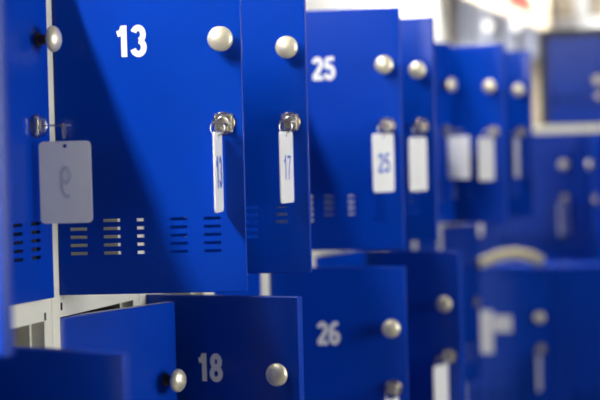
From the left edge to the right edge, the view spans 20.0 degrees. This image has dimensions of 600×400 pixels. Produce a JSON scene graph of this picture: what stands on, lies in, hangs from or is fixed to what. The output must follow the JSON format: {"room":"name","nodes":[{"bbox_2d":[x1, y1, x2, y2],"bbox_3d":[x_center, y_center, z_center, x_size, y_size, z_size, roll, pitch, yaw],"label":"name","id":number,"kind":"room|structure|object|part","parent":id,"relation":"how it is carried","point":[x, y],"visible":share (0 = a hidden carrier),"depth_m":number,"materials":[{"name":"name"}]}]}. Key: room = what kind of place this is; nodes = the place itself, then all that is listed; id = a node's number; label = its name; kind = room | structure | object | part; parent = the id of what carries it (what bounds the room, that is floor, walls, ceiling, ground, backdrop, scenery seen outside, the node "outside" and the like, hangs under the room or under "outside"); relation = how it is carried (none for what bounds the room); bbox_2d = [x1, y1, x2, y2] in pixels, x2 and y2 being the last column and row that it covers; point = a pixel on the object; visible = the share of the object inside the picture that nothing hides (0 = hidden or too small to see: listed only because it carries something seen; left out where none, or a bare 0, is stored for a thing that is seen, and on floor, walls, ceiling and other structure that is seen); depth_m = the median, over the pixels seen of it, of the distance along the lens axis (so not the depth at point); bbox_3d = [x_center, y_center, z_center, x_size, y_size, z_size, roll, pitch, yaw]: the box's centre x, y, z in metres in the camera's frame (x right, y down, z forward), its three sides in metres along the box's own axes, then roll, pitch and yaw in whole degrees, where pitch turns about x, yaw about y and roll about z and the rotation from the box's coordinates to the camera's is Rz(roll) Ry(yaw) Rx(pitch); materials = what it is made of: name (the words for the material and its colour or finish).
{"room":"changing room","nodes":[
{"label":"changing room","id":0,"kind":"room"},
{"bbox_2d":[306,0,452,45],"bbox_3d":[-0.737,0.151,2.908,0.100,3.010,9.400,-1,2,17],"label":"wall","id":1,"kind":"structure","parent":0,"point":[441,10],"depth_m":6.69,"materials":[{"name":"white paint"}]},
{"bbox_2d":[474,0,553,29],"bbox_3d":[0.812,-0.959,7.024,0.447,0.563,0.150,-1,2,17],"label":"trim","id":2,"kind":"structure","parent":1,"relation":"attached to","point":[542,17],"depth_m":6.92,"materials":[{"name":"beige paint"}]},
{"bbox_2d":[506,0,532,12],"bbox_3d":[0.889,-0.814,6.925,0.120,0.107,0.004,-1,2,17],"label":"sign","id":3,"kind":"object","parent":1,"relation":"attached to","point":[525,5],"visible":1,"depth_m":6.92,"materials":[{"name":"red plastic"}]},
{"bbox_2d":[452,0,599,125],"bbox_3d":[2.243,-0.039,6.962,3.440,3.010,0.100,-1,2,17],"label":"wall","id":4,"kind":"structure","parent":0,"point":[562,8],"depth_m":7.26,"materials":[{"name":"beige paint"}]},
{"bbox_2d":[455,0,540,62],"bbox_3d":[0.849,-0.784,7.265,0.369,0.406,0.040,-1,2,17],"label":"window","id":5,"kind":"structure","parent":4,"relation":"in","point":[471,16],"depth_m":7.28,"materials":[{"name":"white glass"}]},
{"bbox_2d":[484,21,496,32],"bbox_3d":[0.804,-0.737,7.215,0.050,0.050,0.085,-1,2,17],"label":"wall lamp","id":6,"kind":"object","parent":5,"relation":"attached to","point":[489,26],"visible":1,"depth_m":7.19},
{"bbox_3d":[0.797,-0.737,7.194,0.040,0.040,0.040,-1,2,17],"label":"lamp globe","id":7,"kind":"part","parent":6,"relation":"part of","materials":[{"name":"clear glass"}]},
{"bbox_2d":[511,19,525,30],"bbox_3d":[0.921,-0.742,7.175,0.050,0.050,0.093,-1,2,17],"label":"wall lamp","id":8,"kind":"object","parent":5,"relation":"attached to","point":[518,25],"visible":0.79,"depth_m":7.14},
{"bbox_2d":[554,0,599,29],"bbox_3d":[1.360,-1.039,7.110,0.709,0.878,0.060,-1,2,17],"label":"trim","id":9,"kind":"structure","parent":4,"relation":"attached to","point":[581,19],"depth_m":7.15,"materials":[{"name":"white paint"}]},
{"bbox_3d":[0.895,1.607,2.464,3.240,0.050,9.400,-1,2,17],"label":"floor","id":10,"kind":"structure","parent":0,"visible":0},
{"bbox_2d":[0,0,13,356],"bbox_3d":[-0.573,0.656,1.831,0.748,1.950,0.348,-1,2,17],"label":"locker","id":11,"kind":"object","parent":10,"relation":"on","point":[6,305],"visible":1,"depth_m":1.57,"materials":[{"name":"blue metal"}]},
{"bbox_2d":[0,0,130,399],"bbox_3d":[-0.489,0.646,2.111,0.746,1.950,0.363,-1,2,17],"label":"locker","id":12,"kind":"object","parent":10,"relation":"on","point":[36,370],"visible":0.95,"depth_m":2.12,"materials":[{"name":"blue metal"}]},
{"bbox_3d":[-0.375,-0.087,2.083,0.016,0.437,0.250,-1,2,21],"label":"door","id":13,"kind":"part","parent":12,"relation":"part of","materials":[{"name":"blue paint"}]},
{"bbox_3d":[-0.597,0.646,2.177,0.500,1.950,0.299,-1,2,17],"label":"frame","id":14,"kind":"part","parent":12,"relation":"part of","materials":[{"name":"beige paint"}]},
{"bbox_3d":[-0.326,-0.205,2.168,0.018,0.018,0.018,-1,2,21],"label":"knob stem","id":15,"kind":"part","parent":12,"relation":"part of","materials":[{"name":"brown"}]},
{"bbox_3d":[-0.312,-0.205,2.163,0.014,0.034,0.034,-1,2,21],"label":"knob","id":16,"kind":"part","parent":12,"relation":"part of","materials":[{"name":"silver metal"}]},
{"bbox_3d":[-0.290,0.385,1.918,0.250,0.437,0.016,0,2,32],"label":"door","id":17,"kind":"part","parent":12,"relation":"part of","materials":[{"name":"blue paint"}]},
{"bbox_2d":[39,123,92,223],"bbox_3d":[-0.297,-0.034,2.152,0.063,0.127,0.024,-1,2,21],"label":"tag","id":18,"kind":"object","parent":12,"relation":"attached to","point":[65,174],"visible":1,"depth_m":2.15,"materials":[{"name":"white plastic"}]},
{"bbox_2d":[46,0,247,399],"bbox_3d":[-0.394,0.634,2.429,0.742,1.950,0.299,-1,2,17],"label":"locker","id":19,"kind":"object","parent":10,"relation":"on","point":[144,82],"visible":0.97,"depth_m":2.25,"materials":[{"name":"blue metal"}]},
{"bbox_3d":[-0.510,0.636,2.464,0.500,1.950,0.299,-1,2,17],"label":"frame","id":20,"kind":"part","parent":19,"relation":"part of","materials":[{"name":"beige paint"}]},
{"bbox_3d":[-0.252,0.371,2.373,0.016,0.437,0.250,0,2,33],"label":"door","id":21,"kind":"part","parent":19,"relation":"part of","materials":[{"name":"blue paint"}]},
{"bbox_3d":[-0.186,0.259,2.443,0.018,0.018,0.018,0,2,33],"label":"knob stem","id":22,"kind":"part","parent":19,"relation":"part of","materials":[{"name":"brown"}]},
{"bbox_3d":[-0.173,0.259,2.435,0.014,0.034,0.034,0,2,33],"label":"knob","id":23,"kind":"part","parent":19,"relation":"part of","materials":[{"name":"silver metal"}]},
{"bbox_2d":[210,120,229,212],"bbox_3d":[-0.103,-0.044,2.202,0.024,0.119,0.065,-1,2,20],"label":"tag","id":24,"kind":"object","parent":19,"relation":"attached to","point":[217,136],"visible":1,"depth_m":2.20,"materials":[{"name":"white plastic"}]},
{"bbox_3d":[-0.104,-0.210,2.214,0.034,0.034,0.014,-1,2,2],"label":"knob","id":25,"kind":"part","parent":19,"relation":"part of","materials":[{"name":"silver metal"}]},
{"bbox_2d":[137,0,311,399],"bbox_3d":[-0.308,0.624,2.698,0.750,1.950,0.334,-1,2,17],"label":"locker","id":26,"kind":"object","parent":10,"relation":"on","point":[229,347],"visible":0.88,"depth_m":2.51,"materials":[{"name":"blue metal"}]},
{"bbox_3d":[-0.423,0.625,2.751,0.500,1.950,0.299,-1,2,17],"label":"frame","id":27,"kind":"part","parent":26,"relation":"part of","materials":[{"name":"beige paint"}]},
{"bbox_3d":[-0.109,0.359,2.506,0.250,0.437,0.016,-1,2,24],"label":"door","id":28,"kind":"part","parent":26,"relation":"part of","materials":[{"name":"blue paint"}]},
{"bbox_3d":[-0.112,-0.108,2.531,0.250,0.437,0.016,-1,2,6],"label":"door","id":29,"kind":"part","parent":26,"relation":"part of","materials":[{"name":"blue paint"}]},
{"bbox_3d":[-0.035,0.251,2.433,0.034,0.034,0.014,-1,2,24],"label":"knob","id":30,"kind":"part","parent":26,"relation":"part of","materials":[{"name":"silver metal"}]},
{"bbox_3d":[-0.020,-0.224,2.485,0.034,0.034,0.014,-1,2,6],"label":"knob","id":31,"kind":"part","parent":26,"relation":"part of","materials":[{"name":"silver metal"}]},
{"bbox_2d":[279,120,294,203],"bbox_3d":[-0.018,-0.056,2.474,0.023,0.121,0.065,-1,2,6],"label":"tag","id":32,"kind":"object","parent":26,"relation":"attached to","point":[286,169],"visible":1,"depth_m":2.47,"materials":[{"name":"white plastic"}]},
{"bbox_2d":[209,206,264,294],"bbox_3d":[-0.321,0.615,3.033,0.531,1.950,0.299,-1,2,17],"label":"locker","id":33,"kind":"object","parent":10,"relation":"on","point":[256,282],"visible":0.02,"depth_m":3.03,"materials":[{"name":"blue metal"}]},
{"bbox_3d":[-0.121,-0.118,2.946,0.016,0.437,0.250,-1,2,17],"label":"door","id":34,"kind":"part","parent":33,"relation":"part of","materials":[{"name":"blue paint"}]},
{"bbox_3d":[-0.110,0.350,2.960,0.016,0.437,0.250,-1,2,17],"label":"door","id":35,"kind":"part","parent":33,"relation":"part of","materials":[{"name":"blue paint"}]},
{"bbox_2d":[265,7,408,399],"bbox_3d":[-0.129,0.603,3.288,0.749,1.950,0.299,-1,2,17],"label":"locker","id":36,"kind":"object","parent":10,"relation":"on","point":[355,342],"visible":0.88,"depth_m":3.09,"materials":[{"name":"blue metal"}]},
{"bbox_3d":[-0.248,0.605,3.325,0.500,1.950,0.299,-1,2,17],"label":"frame","id":37,"kind":"part","parent":36,"relation":"part of","materials":[{"name":"beige paint"}]},
{"bbox_3d":[0.062,-0.127,3.094,0.250,0.437,0.016,-1,2,11],"label":"door","id":38,"kind":"part","parent":36,"relation":"part of","materials":[{"name":"blue paint"}]},
{"bbox_3d":[0.073,0.341,3.114,0.250,0.437,0.016,-1,2,8],"label":"door","id":39,"kind":"part","parent":36,"relation":"part of","materials":[{"name":"blue paint"}]},
{"bbox_2d":[372,124,394,192],"bbox_3d":[0.150,-0.075,3.029,0.023,0.121,0.064,-1,2,21],"label":"tag","id":40,"kind":"object","parent":36,"relation":"attached to","point":[382,144],"visible":1,"depth_m":3.03,"materials":[{"name":"white plastic"}]},
{"bbox_3d":[0.150,-0.242,3.040,0.034,0.034,0.014,-1,2,11],"label":"knob","id":41,"kind":"part","parent":36,"relation":"part of","materials":[{"name":"silver metal"}]},
{"bbox_3d":[0.164,0.232,3.065,0.034,0.034,0.014,-1,2,8],"label":"knob","id":42,"kind":"part","parent":36,"relation":"part of","materials":[{"name":"silver metal"}]},
{"bbox_2d":[385,388,398,399],"bbox_3d":[0.165,0.401,3.055,0.024,0.121,0.063,-1,2,8],"label":"tag","id":43,"kind":"object","parent":36,"relation":"attached to","point":[391,389],"visible":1,"depth_m":3.06,"materials":[{"name":"white plastic"}]},
{"bbox_2d":[306,9,438,266],"bbox_3d":[-0.042,0.592,3.570,0.750,1.950,0.310,-1,2,17],"label":"locker","id":44,"kind":"object","parent":10,"relation":"on","point":[417,33],"visible":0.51,"depth_m":3.33,"materials":[{"name":"blue metal"}]},
{"bbox_3d":[-0.161,0.594,3.611,0.500,1.950,0.299,-1,2,17],"label":"frame","id":45,"kind":"part","parent":44,"relation":"part of","materials":[{"name":"beige paint"}]},
{"bbox_3d":[0.083,0.329,3.527,0.016,0.437,0.250,-1,2,26],"label":"door","id":46,"kind":"part","parent":44,"relation":"part of","materials":[{"name":"blue paint"}]},
{"bbox_3d":[0.228,-0.253,3.301,0.034,0.034,0.014,-1,2,18],"label":"knob","id":47,"kind":"part","parent":44,"relation":"part of","materials":[{"name":"silver metal"}]},
{"bbox_2d":[408,125,427,190],"bbox_3d":[0.227,-0.082,3.291,0.024,0.128,0.064,-1,2,18],"label":"tag","id":48,"kind":"object","parent":44,"relation":"attached to","point":[417,150],"visible":1,"depth_m":3.29,"materials":[{"name":"white plastic"}]},
{"bbox_2d":[350,195,464,399],"bbox_3d":[0.036,0.583,3.834,0.747,1.950,0.358,-1,2,17],"label":"locker","id":49,"kind":"object","parent":10,"relation":"on","point":[434,280],"visible":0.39,"depth_m":3.60,"materials":[{"name":"blue metal"}]},
{"bbox_3d":[0.141,-0.150,3.806,0.016,0.437,0.250,-1,2,17],"label":"door","id":50,"kind":"part","parent":49,"relation":"part of","materials":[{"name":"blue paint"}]},
{"bbox_3d":[0.235,0.326,3.641,0.250,0.437,0.016,0,2,31],"label":"door","id":51,"kind":"part","parent":49,"relation":"part of","materials":[{"name":"blue paint"}]},
{"bbox_2d":[433,356,448,399],"bbox_3d":[0.297,0.388,3.551,0.023,0.121,0.066,0,2,31],"label":"tag","id":52,"kind":"object","parent":49,"relation":"attached to","point":[440,372],"visible":1,"depth_m":3.55,"materials":[{"name":"white plastic"}]},
{"bbox_3d":[0.301,0.219,3.560,0.034,0.034,0.014,0,2,31],"label":"knob","id":53,"kind":"part","parent":49,"relation":"part of","materials":[{"name":"silver metal"}]},
{"bbox_2d":[398,42,456,249],"bbox_3d":[0.077,0.572,4.166,0.632,1.950,0.299,-1,2,17],"label":"locker","id":54,"kind":"object","parent":10,"relation":"on","point":[445,85],"visible":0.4,"depth_m":4.12,"materials":[{"name":"blue metal"}]},
{"bbox_3d":[0.239,0.308,4.107,0.016,0.437,0.250,-1,2,17],"label":"door","id":55,"kind":"part","parent":54,"relation":"part of","materials":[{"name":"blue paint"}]},
{"bbox_3d":[0.014,0.573,4.185,0.500,1.950,0.299,-1,2,17],"label":"frame","id":56,"kind":"part","parent":54,"relation":"part of","materials":[{"name":"beige paint"}]},
{"bbox_3d":[0.281,-0.161,4.067,0.016,0.437,0.250,0,2,44],"label":"door","id":57,"kind":"part","parent":54,"relation":"part of","materials":[{"name":"blue paint"}]},
{"bbox_3d":[0.369,-0.279,4.112,0.014,0.034,0.034,0,2,44],"label":"knob","id":58,"kind":"part","parent":54,"relation":"part of","materials":[{"name":"silver metal"}]},
{"bbox_2d":[447,129,469,178],"bbox_3d":[0.385,-0.112,4.106,0.066,0.121,0.023,0,2,44],"label":"tag","id":59,"kind":"object","parent":54,"relation":"attached to","point":[458,149],"visible":1,"depth_m":4.10,"materials":[{"name":"white plastic"}]},
{"bbox_2d":[414,41,508,249],"bbox_3d":[0.208,0.562,4.402,0.744,1.950,0.370,-1,2,17],"label":"locker","id":60,"kind":"object","parent":10,"relation":"on","point":[479,71],"visible":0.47,"depth_m":4.16,"materials":[{"name":"blue metal"}]},
{"bbox_3d":[0.102,0.562,4.472,0.500,1.950,0.299,-1,2,17],"label":"frame","id":61,"kind":"part","parent":60,"relation":"part of","materials":[{"name":"beige paint"}]},
{"bbox_3d":[0.327,0.298,4.394,0.016,0.437,0.250,-1,2,17],"label":"door","id":62,"kind":"part","parent":60,"relation":"part of","materials":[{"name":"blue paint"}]},
{"bbox_2d":[478,130,494,180],"bbox_3d":[0.452,-0.107,4.102,0.023,0.121,0.066,0,2,34],"label":"tag","id":63,"kind":"object","parent":60,"relation":"attached to","point":[485,145],"visible":1,"depth_m":4.10,"materials":[{"name":"white plastic"}]},
{"bbox_3d":[0.457,-0.275,4.110,0.034,0.034,0.014,0,2,34],"label":"knob","id":64,"kind":"part","parent":60,"relation":"part of","materials":[{"name":"silver metal"}]},
{"bbox_2d":[462,188,491,257],"bbox_3d":[0.576,0.618,5.961,0.299,1.736,0.531,-1,2,17],"label":"locker","id":65,"kind":"object","parent":10,"relation":"on","point":[485,241],"visible":0.02,"depth_m":5.68,"materials":[{"name":"blue metal"}]},
{"bbox_2d":[465,223,482,235],"bbox_3d":[0.578,0.057,5.652,0.040,0.124,0.055,-2,2,-18],"label":"tag","id":66,"kind":"object","parent":65,"relation":"attached to","point":[480,229],"visible":0.02,"depth_m":5.64,"materials":[{"name":"white plastic"}]},
{"bbox_3d":[0.581,0.617,5.975,0.299,1.735,0.500,-1,2,17],"label":"frame","id":67,"kind":"part","parent":65,"relation":"part of","materials":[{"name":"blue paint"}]},
{"bbox_2d":[439,50,533,399],"bbox_3d":[0.304,0.551,4.708,0.750,1.950,0.329,-1,2,17],"label":"locker","id":68,"kind":"object","parent":10,"relation":"on","point":[464,238],"visible":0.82,"depth_m":4.47,"materials":[{"name":"blue metal"}]},
{"bbox_3d":[0.189,0.552,4.759,0.500,1.950,0.299,-1,2,17],"label":"frame","id":69,"kind":"part","parent":68,"relation":"part of","materials":[{"name":"beige paint"}]},
{"bbox_3d":[0.439,0.287,4.672,0.016,0.437,0.250,0,2,29],"label":"door","id":70,"kind":"part","parent":68,"relation":"part of","materials":[{"name":"blue paint"}]},
{"bbox_3d":[0.499,0.175,4.747,0.018,0.018,0.018,0,2,29],"label":"knob stem","id":71,"kind":"part","parent":68,"relation":"part of","materials":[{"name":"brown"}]},
{"bbox_3d":[0.512,0.175,4.740,0.014,0.034,0.034,0,2,29],"label":"knob","id":72,"kind":"part","parent":68,"relation":"part of","materials":[{"name":"metal"}]},
{"bbox_3d":[0.493,-0.173,4.503,0.250,0.437,0.016,-1,2,23],"label":"door","id":73,"kind":"part","parent":68,"relation":"part of","materials":[{"name":"blue paint"}]},
{"bbox_2d":[512,131,521,177],"bbox_3d":[0.566,-0.120,4.422,0.023,0.121,0.066,-1,2,23],"label":"tag","id":74,"kind":"object","parent":68,"relation":"attached to","point":[516,139],"visible":1,"depth_m":4.42,"materials":[{"name":"white plastic"}]},
{"bbox_3d":[0.569,-0.287,4.432,0.034,0.034,0.014,-1,2,23],"label":"knob","id":75,"kind":"part","parent":68,"relation":"part of","materials":[{"name":"silver metal"}]},
{"bbox_2d":[466,260,571,399],"bbox_3d":[0.672,0.851,5.200,0.299,1.310,0.346,-1,2,17],"label":"locker","id":76,"kind":"object","parent":10,"relation":"on","point":[519,308],"visible":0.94,"depth_m":5.05,"materials":[{"name":"blue metal"}]},
{"bbox_2d":[479,248,544,267],"bbox_3d":[0.610,0.189,5.102,0.248,0.087,0.058,-1,2,-3],"label":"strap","id":77,"kind":"object","parent":76,"relation":"on","point":[524,255],"visible":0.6,"depth_m":5.10,"materials":[{"name":"fabric"}]},
{"bbox_2d":[535,349,542,391],"bbox_3d":[0.702,0.499,4.987,0.022,0.124,0.066,-1,2,21],"label":"tag","id":78,"kind":"object","parent":76,"relation":"hanging from","point":[539,385],"visible":1,"depth_m":4.99,"materials":[{"name":"white plastic"}]},
{"bbox_3d":[0.704,0.345,4.997,0.034,0.034,0.014,-1,2,21],"label":"knob","id":79,"kind":"part","parent":76,"relation":"part of","materials":[{"name":"silver metal"}]},
{"bbox_2d":[491,125,581,259],"bbox_3d":[0.863,0.613,5.873,0.299,1.736,0.531,-1,2,17],"label":"locker","id":80,"kind":"object","parent":10,"relation":"on","point":[556,148],"visible":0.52,"depth_m":5.61,"materials":[{"name":"blue metal"}]},
{"bbox_3d":[0.778,-0.233,5.636,0.299,0.026,0.034,-1,2,17],"label":"rail","id":81,"kind":"part","parent":80,"relation":"part of","materials":[{"name":"white metal"}]},
{"bbox_2d":[558,197,569,235],"bbox_3d":[0.864,0.053,5.565,0.022,0.124,0.064,-1,2,21],"label":"tag","id":82,"kind":"object","parent":80,"relation":"attached to","point":[563,209],"visible":1,"depth_m":5.56,"materials":[{"name":"white plastic"}]},
{"bbox_3d":[0.865,-0.116,5.575,0.034,0.034,0.014,-1,2,17],"label":"knob","id":83,"kind":"part","parent":80,"relation":"part of","materials":[{"name":"silver metal"}]},
{"bbox_2d":[559,260,599,399],"bbox_3d":[0.960,0.846,5.114,0.299,1.310,0.343,-1,2,17],"label":"locker","id":84,"kind":"object","parent":10,"relation":"on","point":[579,280],"visible":1,"depth_m":5.00,"materials":[{"name":"blue metal"}]},
{"bbox_2d":[579,124,599,259],"bbox_3d":[1.119,0.613,5.684,0.299,1.736,0.742,-1,2,17],"label":"locker","id":85,"kind":"object","parent":10,"relation":"on","point":[589,133],"visible":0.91,"depth_m":5.54,"materials":[{"name":"blue metal"}]},
{"bbox_2d":[540,28,599,125],"bbox_3d":[0.994,-0.412,5.754,0.299,0.315,0.451,-1,2,17],"label":"locker","id":86,"kind":"object","parent":85,"relation":"on","point":[569,58],"visible":0.98,"depth_m":5.58,"materials":[{"name":"blue metal"}]},
{"bbox_3d":[0.969,-0.391,5.534,0.034,0.034,0.014,-1,2,17],"label":"knob","id":87,"kind":"part","parent":86,"relation":"part of","materials":[{"name":"silver metal"}]},
{"bbox_3d":[0.909,-0.110,5.354,0.014,0.034,0.034,-1,2,3],"label":"knob","id":88,"kind":"part","parent":85,"relation":"part of","materials":[{"name":"silver metal"}]},
{"bbox_3d":[1.065,-0.237,5.549,0.299,0.026,0.034,-1,2,17],"label":"rail","id":89,"kind":"part","parent":85,"relation":"part of","materials":[{"name":"white metal"}]},
{"bbox_3d":[0.949,0.000,5.454,0.016,0.437,0.250,-1,2,3],"label":"door","id":90,"kind":"part","parent":85,"relation":"part of","materials":[{"name":"blue paint"}]}
]}

